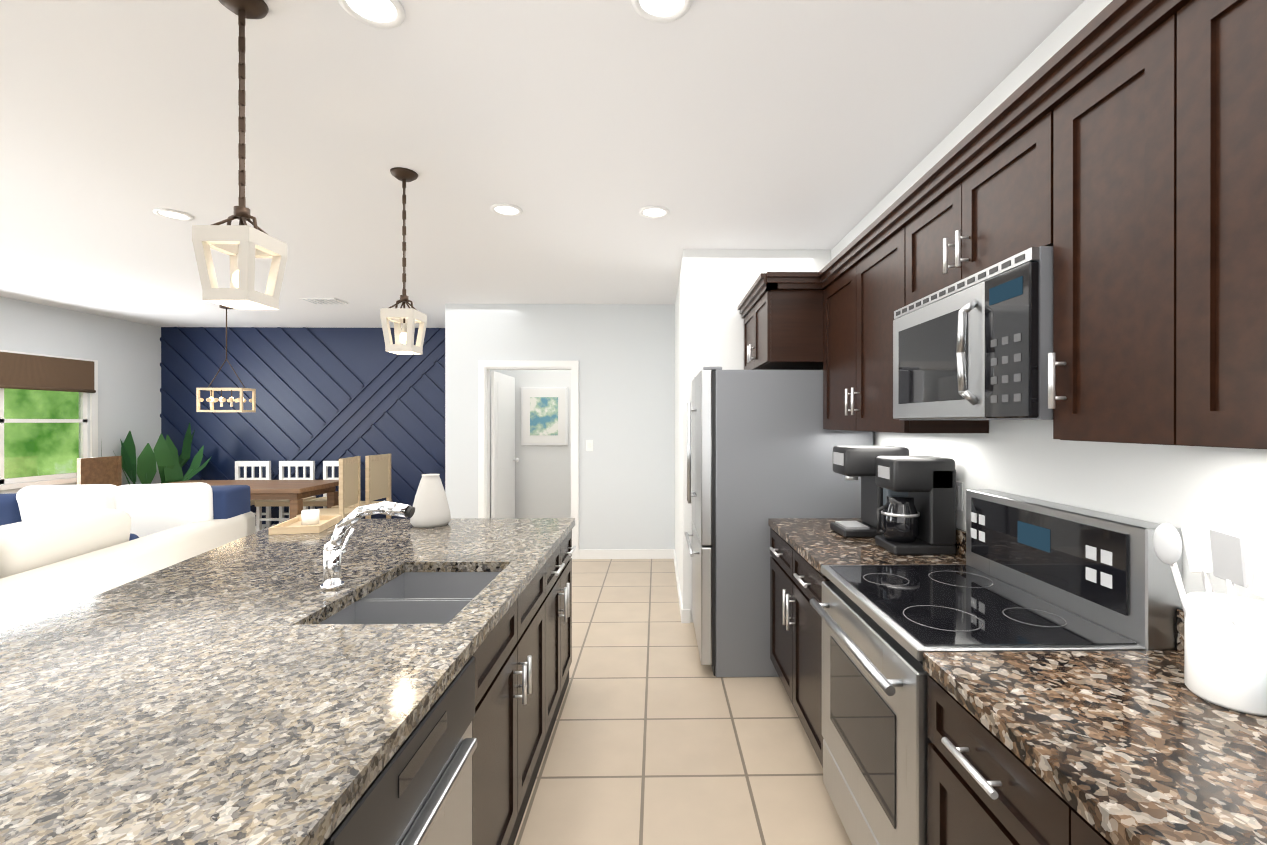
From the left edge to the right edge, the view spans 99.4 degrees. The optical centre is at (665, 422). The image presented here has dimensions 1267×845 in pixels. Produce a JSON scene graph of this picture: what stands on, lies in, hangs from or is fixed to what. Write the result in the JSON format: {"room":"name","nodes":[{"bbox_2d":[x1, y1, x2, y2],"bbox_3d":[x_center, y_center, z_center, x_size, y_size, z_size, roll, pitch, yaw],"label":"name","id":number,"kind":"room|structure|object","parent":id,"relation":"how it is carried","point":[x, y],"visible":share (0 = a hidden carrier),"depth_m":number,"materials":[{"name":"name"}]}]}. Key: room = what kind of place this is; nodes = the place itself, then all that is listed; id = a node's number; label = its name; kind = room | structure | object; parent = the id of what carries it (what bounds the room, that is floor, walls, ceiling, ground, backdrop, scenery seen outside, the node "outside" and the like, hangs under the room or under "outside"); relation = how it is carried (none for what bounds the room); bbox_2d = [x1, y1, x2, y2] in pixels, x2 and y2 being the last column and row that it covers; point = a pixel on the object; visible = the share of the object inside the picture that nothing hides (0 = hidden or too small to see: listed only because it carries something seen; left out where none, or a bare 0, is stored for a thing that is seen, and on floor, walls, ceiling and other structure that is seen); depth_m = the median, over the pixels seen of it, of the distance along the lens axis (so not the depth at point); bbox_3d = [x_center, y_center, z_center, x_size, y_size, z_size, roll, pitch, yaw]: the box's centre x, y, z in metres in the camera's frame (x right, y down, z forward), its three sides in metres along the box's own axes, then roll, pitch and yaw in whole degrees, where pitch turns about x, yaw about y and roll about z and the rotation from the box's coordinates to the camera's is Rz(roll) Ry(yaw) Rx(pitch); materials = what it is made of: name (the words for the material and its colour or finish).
{"room":"kitchen","nodes":[
{"label":"kitchen","id":0,"kind":"room"},
{"bbox_2d":[0,296,160,493],"bbox_3d":[-6.712,0.102,1.527,0.120,2.740,11.520,0,0,-1],"label":"wall","id":1,"kind":"structure","parent":0,"point":[126,354],"depth_m":6.49,"materials":[{"name":"white paint"}]},
{"bbox_2d":[0,350,97,489],"bbox_3d":[-6.729,-0.018,5.442,0.140,1.430,1.830,0,0,-1],"label":"window","id":2,"kind":"structure","parent":1,"relation":"in","point":[43,418],"depth_m":5.82,"materials":[{"name":"white"}]},
{"bbox_2d":[160,327,444,528],"bbox_3d":[-4.570,0.095,7.255,4.388,2.768,0.140,0,0,-1],"label":"wall","id":3,"kind":"structure","parent":0,"point":[329,394],"depth_m":7.20,"materials":[{"name":"blue paint"}]},
{"bbox_2d":[490,370,570,517],"bbox_3d":[-0.550,0.095,6.984,3.670,2.740,0.120,0,0,-1],"label":"wall","id":4,"kind":"structure","parent":0,"point":[542,481],"depth_m":6.91,"materials":[{"name":"white paint"}]},
{"bbox_2d":[521,387,567,445],"bbox_3d":[-1.563,-0.080,6.886,0.600,0.750,0.035,0,0,-1],"label":"picture frame","id":5,"kind":"object","parent":4,"relation":"attached to","point":[544,416],"visible":0.94,"depth_m":6.87,"materials":[{"name":"white paper"}]},
{"bbox_2d":[0,0,1084,327],"bbox_3d":[-1.973,-1.319,2.197,9.980,0.100,13.300,0,0,-1],"label":"ceiling","id":6,"kind":"structure","parent":0,"point":[580,132],"depth_m":2.39,"materials":[{"name":"white paint"}]},
{"bbox_2d":[153,208,193,220],"bbox_3d":[-3.001,-1.265,3.269,0.184,0.009,0.184,0,0,-1],"label":"recessed light","id":7,"kind":"object","parent":6,"relation":"in","point":[173,214],"visible":1,"depth_m":3.26,"materials":[{"name":"white plastic"}]},
{"bbox_2d":[196,305,255,411],"bbox_3d":[-4.796,-0.693,5.850,0.480,1.159,0.222,0,0,-1],"label":"chandelier","id":8,"kind":"object","parent":6,"relation":"hanging from","point":[211,399],"visible":1,"depth_m":5.82,"materials":[{"name":"beige wood"}]},
{"bbox_2d":[192,0,286,309],"bbox_3d":[-1.273,-0.810,1.609,0.160,0.914,0.160,0,0,-1],"label":"pendant light","id":9,"kind":"object","parent":6,"relation":"hanging from","point":[243,245],"visible":1,"depth_m":1.59,"materials":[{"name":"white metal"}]},
{"bbox_2d":[299,298,347,303],"bbox_3d":[-3.566,-1.265,5.595,0.350,0.015,0.250,0,0,-1],"label":"ceiling vent","id":10,"kind":"object","parent":6,"relation":"in","point":[324,300],"visible":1,"depth_m":5.56,"materials":[{"name":"white metal"}]},
{"bbox_2d":[337,0,404,28],"bbox_3d":[-0.893,-1.263,1.625,0.184,0.009,0.184,0,0,-1],"label":"recessed light","id":11,"kind":"object","parent":6,"relation":"in","point":[386,14],"visible":1,"depth_m":1.65,"materials":[{"name":"white plastic"}]},
{"bbox_2d":[380,167,426,353],"bbox_3d":[-1.332,-0.811,2.728,0.160,0.914,0.160,0,0,-1],"label":"pendant light","id":12,"kind":"object","parent":6,"relation":"hanging from","point":[408,318],"visible":1,"depth_m":2.71,"materials":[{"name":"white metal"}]},
{"bbox_2d":[490,203,522,215],"bbox_3d":[-0.950,-1.265,3.194,0.184,0.009,0.184,0,0,-1],"label":"recessed light","id":13,"kind":"object","parent":6,"relation":"in","point":[504,209],"visible":1,"depth_m":3.19,"materials":[{"name":"white plastic"}]},
{"bbox_2d":[639,206,669,218],"bbox_3d":[-0.070,-1.265,3.229,0.184,0.009,0.184,0,0,-1],"label":"recessed light","id":14,"kind":"object","parent":6,"relation":"in","point":[654,212],"visible":1,"depth_m":3.22,"materials":[{"name":"white plastic"}]},
{"bbox_2d":[631,0,692,22],"bbox_3d":[-0.012,-1.263,1.600,0.184,0.009,0.184,0,0,-1],"label":"recessed light","id":15,"kind":"object","parent":6,"relation":"in","point":[662,11],"visible":1,"depth_m":1.64,"materials":[{"name":"white"}]},
{"bbox_2d":[445,304,674,549],"bbox_3d":[-1.135,0.097,5.823,2.460,2.740,0.120,0,0,-1],"label":"wall","id":16,"kind":"structure","parent":0,"point":[623,355],"depth_m":5.77,"materials":[{"name":"white paint"}]},
{"bbox_2d":[491,371,518,517],"bbox_3d":[-1.874,0.445,6.311,0.108,2.018,0.860,0,0,-1],"label":"door leaf","id":17,"kind":"structure","parent":16,"relation":"in","point":[503,459],"depth_m":6.19,"materials":[{"name":"white wood"}]},
{"bbox_2d":[478,360,578,558],"bbox_3d":[-1.475,0.402,5.809,1.070,2.130,0.138,0,0,-1],"label":"door frame","id":18,"kind":"structure","parent":16,"relation":"attached to","point":[485,367],"depth_m":5.75,"materials":[{"name":"white wood"}]},
{"bbox_2d":[586,440,592,450],"bbox_3d":[-0.824,0.247,5.763,0.080,0.120,0.010,0,0,-1],"label":"switch plate","id":19,"kind":"object","parent":16,"relation":"attached to","point":[589,445],"visible":1,"depth_m":5.76,"materials":[{"name":"white plastic"}]},
{"bbox_2d":[579,549,671,558],"bbox_3d":[-0.441,1.417,5.769,0.996,0.100,0.013,0,0,-1],"label":"baseboard","id":20,"kind":"structure","parent":16,"relation":"attached to","point":[630,554],"depth_m":5.76,"materials":[{"name":"white wood"}]},
{"bbox_2d":[514,559,851,844],"bbox_3d":[-1.973,1.521,2.200,9.980,0.100,13.300,0,0,-1],"label":"floor","id":21,"kind":"structure","parent":0,"point":[661,734],"depth_m":2.44,"materials":[{"name":"tile"}]},
{"bbox_2d":[77,456,121,485],"bbox_3d":[-6.108,0.926,5.979,0.460,1.080,0.460,0,0,-1],"label":"chair","id":22,"kind":"object","parent":21,"relation":"on","point":[100,470],"visible":0.23,"depth_m":5.96,"materials":[{"name":"brown leather"}]},
{"bbox_2d":[0,482,255,632],"bbox_3d":[-4.066,0.944,1.933,3.732,1.056,4.548,0,0,-1],"label":"sofa","id":23,"kind":"object","parent":21,"relation":"on","point":[62,546],"visible":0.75,"depth_m":3.07,"materials":[{"name":"white fabric"}]},
{"bbox_2d":[101,423,211,484],"bbox_3d":[-6.280,0.734,6.622,0.781,1.463,0.835,0,0,-1],"label":"plant","id":24,"kind":"object","parent":21,"relation":"on","point":[164,456],"visible":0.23,"depth_m":6.43,"materials":[{"name":"green plant"}]},
{"bbox_2d":[163,480,338,518],"bbox_3d":[-4.871,1.086,6.151,1.920,0.760,0.900,0,0,-1],"label":"dining table","id":25,"kind":"object","parent":21,"relation":"on","point":[294,492],"visible":0.33,"depth_m":6.01,"materials":[{"name":"brown wood"}]},
{"bbox_2d":[235,461,270,527],"bbox_3d":[-5.413,0.985,6.831,0.460,0.960,0.460,0,0,-1],"label":"chair","id":26,"kind":"object","parent":21,"relation":"on","point":[253,464],"visible":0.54,"depth_m":7.02,"materials":[{"name":"white wood"}]},
{"bbox_2d":[255,461,315,531],"bbox_3d":[-4.843,0.985,6.841,0.460,0.960,0.460,0,0,-1],"label":"chair","id":27,"kind":"object","parent":21,"relation":"on","point":[281,504],"visible":0.6,"depth_m":7.02,"materials":[{"name":"white wood"}]},
{"bbox_2d":[303,461,338,509],"bbox_3d":[-4.273,0.985,6.851,0.460,0.960,0.460,0,0,-1],"label":"chair","id":28,"kind":"object","parent":21,"relation":"on","point":[321,501],"visible":0.29,"depth_m":7.03,"materials":[{"name":"white wood"}]},
{"bbox_2d":[296,456,359,518],"bbox_3d":[-3.686,0.926,5.891,0.460,1.080,0.460,0,0,-8],"label":"wood chair","id":29,"kind":"object","parent":21,"relation":"on","point":[349,481],"visible":0.48,"depth_m":5.88,"materials":[{"name":"beige wood"}]},
{"bbox_2d":[331,454,392,518],"bbox_3d":[-3.636,0.926,6.432,0.460,1.080,0.460,0,0,5],"label":"wood chair","id":30,"kind":"object","parent":21,"relation":"on","point":[377,477],"visible":0.42,"depth_m":6.37,"materials":[{"name":"beige wood"}]},
{"bbox_2d":[196,526,575,844],"bbox_3d":[-0.942,1.033,0.831,0.974,0.880,4.468,0,0,-1],"label":"kitchen island","id":31,"kind":"object","parent":21,"relation":"on","point":[465,772],"depth_m":1.57,"materials":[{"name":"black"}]},
{"bbox_2d":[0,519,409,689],"bbox_3d":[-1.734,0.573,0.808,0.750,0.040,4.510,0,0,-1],"label":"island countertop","id":32,"kind":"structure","parent":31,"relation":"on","point":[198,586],"depth_m":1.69,"materials":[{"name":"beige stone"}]},
{"bbox_2d":[269,509,341,534],"bbox_3d":[-1.873,0.507,2.801,0.220,0.085,0.320,0,0,-14],"label":"tray","id":33,"kind":"object","parent":32,"relation":"on","point":[310,521],"visible":1,"depth_m":2.80,"materials":[{"name":"brown wood"}]},
{"bbox_2d":[0,518,574,844],"bbox_3d":[-0.921,0.573,0.822,0.876,0.040,4.510,0,0,-1],"label":"island countertop","id":34,"kind":"structure","parent":31,"relation":"on","point":[174,733],"depth_m":1.01,"materials":[{"name":"beige stone"}]},
{"bbox_2d":[320,500,414,589],"bbox_3d":[-0.991,0.405,1.815,0.318,0.293,0.141,0,0,-1],"label":"faucet","id":35,"kind":"object","parent":34,"relation":"on","point":[334,551],"visible":1,"depth_m":1.77,"materials":[{"name":"silver metal"}]},
{"bbox_2d":[308,566,503,621],"bbox_3d":[-0.816,0.690,1.794,0.440,0.221,0.670,0,0,-1],"label":"sink","id":36,"kind":"object","parent":34,"relation":"in","point":[421,593],"depth_m":1.92,"materials":[{"name":"grey metal"}]},
{"bbox_2d":[410,474,450,527],"bbox_3d":[-1.264,0.414,2.881,0.200,0.270,0.200,0,0,-1],"label":"vase","id":37,"kind":"object","parent":34,"relation":"on","point":[431,505],"visible":0.96,"depth_m":2.82,"materials":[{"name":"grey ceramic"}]},
{"bbox_2d":[685,366,872,676],"bbox_3d":[0.667,0.572,3.510,1.056,1.795,0.830,0,0,-1],"label":"fridge","id":38,"kind":"object","parent":21,"relation":"on","point":[764,442],"visible":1,"depth_m":3.09,"materials":[{"name":"grey metal"}]},
{"bbox_2d":[810,489,1181,844],"bbox_3d":[0.898,0.865,1.681,0.710,1.215,0.764,0,0,-1],"label":"range","id":39,"kind":"object","parent":21,"relation":"on","point":[1033,574],"visible":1,"depth_m":1.53,"materials":[{"name":"silver metal"}]},
{"bbox_2d":[768,518,1266,844],"bbox_3d":[0.935,0.963,0.689,0.672,1.020,4.780,0,0,-1],"label":"base cabinet","id":40,"kind":"object","parent":21,"relation":"on","point":[1087,748],"depth_m":1.04,"materials":[{"name":"brown wood"}]},
{"bbox_2d":[830,446,908,536],"bbox_3d":[1.010,0.335,2.639,0.320,0.430,0.282,0,0,-1],"label":"coffee maker","id":41,"kind":"object","parent":40,"relation":"on","point":[852,462],"visible":0.5,"depth_m":2.57,"materials":[{"name":"black plastic"}]},
{"bbox_2d":[875,456,955,554],"bbox_3d":[1.059,0.350,2.326,0.293,0.400,0.210,0,0,-1],"label":"coffee maker","id":42,"kind":"object","parent":40,"relation":"on","point":[920,519],"visible":1,"depth_m":2.23,"materials":[{"name":"black plastic"}]},
{"bbox_2d":[1153,513,1266,715],"bbox_3d":[1.132,0.368,1.096,0.179,0.368,0.238,0,0,-1],"label":"utensil crock","id":43,"kind":"object","parent":40,"relation":"on","point":[1225,650],"visible":1,"depth_m":1.04,"materials":[{"name":"white ceramic"}]},
{"bbox_2d":[675,249,830,622],"bbox_3d":[0.717,0.098,4.870,1.210,2.740,1.850,0,0,-1],"label":"wall","id":44,"kind":"structure","parent":0,"point":[714,287],"depth_m":3.94,"materials":[{"name":"white paint"}]},
{"bbox_2d":[673,549,687,622],"bbox_3d":[0.115,1.418,4.853,0.035,0.100,1.863,0,0,-1],"label":"baseboard","id":45,"kind":"structure","parent":44,"relation":"attached to","point":[683,612],"depth_m":4.28,"materials":[{"name":"white wood"}]},
{"bbox_2d":[831,0,1266,608],"bbox_3d":[1.346,0.104,-0.070,0.120,2.740,8.050,0,0,-1],"label":"wall","id":46,"kind":"structure","parent":0,"point":[1181,486],"depth_m":1.60,"materials":[{"name":"white paint"}]},
{"bbox_2d":[741,280,820,369],"bbox_3d":[0.899,-0.570,3.503,0.647,0.439,0.848,0,0,-1],"label":"upper cabinet","id":47,"kind":"object","parent":46,"relation":"attached to","point":[782,323],"depth_m":3.08,"materials":[{"name":"brown wood"}]},
{"bbox_2d":[821,216,988,432],"bbox_3d":[1.075,-0.374,2.573,0.327,0.830,1.014,0,0,-1],"label":"upper cabinet","id":48,"kind":"object","parent":46,"relation":"attached to","point":[859,301],"depth_m":2.46,"materials":[{"name":"brown wood"}]},
{"bbox_2d":[956,481,962,510],"bbox_3d":[1.240,0.311,2.284,0.010,0.120,0.080,0,0,-1],"label":"outlet","id":49,"kind":"object","parent":46,"relation":"attached to","point":[959,495],"visible":0.56,"depth_m":2.26,"materials":[{"name":"white plastic"}]},
{"bbox_2d":[901,96,1040,307],"bbox_3d":[1.090,-0.610,1.682,0.327,0.355,0.768,0,0,-1],"label":"upper cabinet","id":50,"kind":"object","parent":46,"relation":"attached to","point":[986,212],"depth_m":1.60,"materials":[{"name":"brown wood"}]},
{"bbox_2d":[893,246,1052,419],"bbox_3d":[1.038,-0.218,1.681,0.431,0.420,0.760,0,0,-1],"label":"microwave","id":51,"kind":"object","parent":50,"relation":"attached to","point":[977,346],"visible":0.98,"depth_m":1.49,"materials":[{"name":"grey metal"}]},
{"bbox_2d":[1041,20,1128,442],"bbox_3d":[1.100,-0.372,1.113,0.327,0.830,0.371,0,0,-1],"label":"upper cabinet","id":52,"kind":"object","parent":46,"relation":"attached to","point":[1113,153],"depth_m":1.19,"materials":[{"name":"brown wood"}]},
{"bbox_2d":[1129,0,1266,448],"bbox_3d":[1.108,-0.371,0.600,0.327,0.830,0.906,0,0,-1],"label":"upper cabinet","id":53,"kind":"object","parent":46,"relation":"attached to","point":[1198,68],"depth_m":0.95,"materials":[{"name":"brown wood"}]}
]}

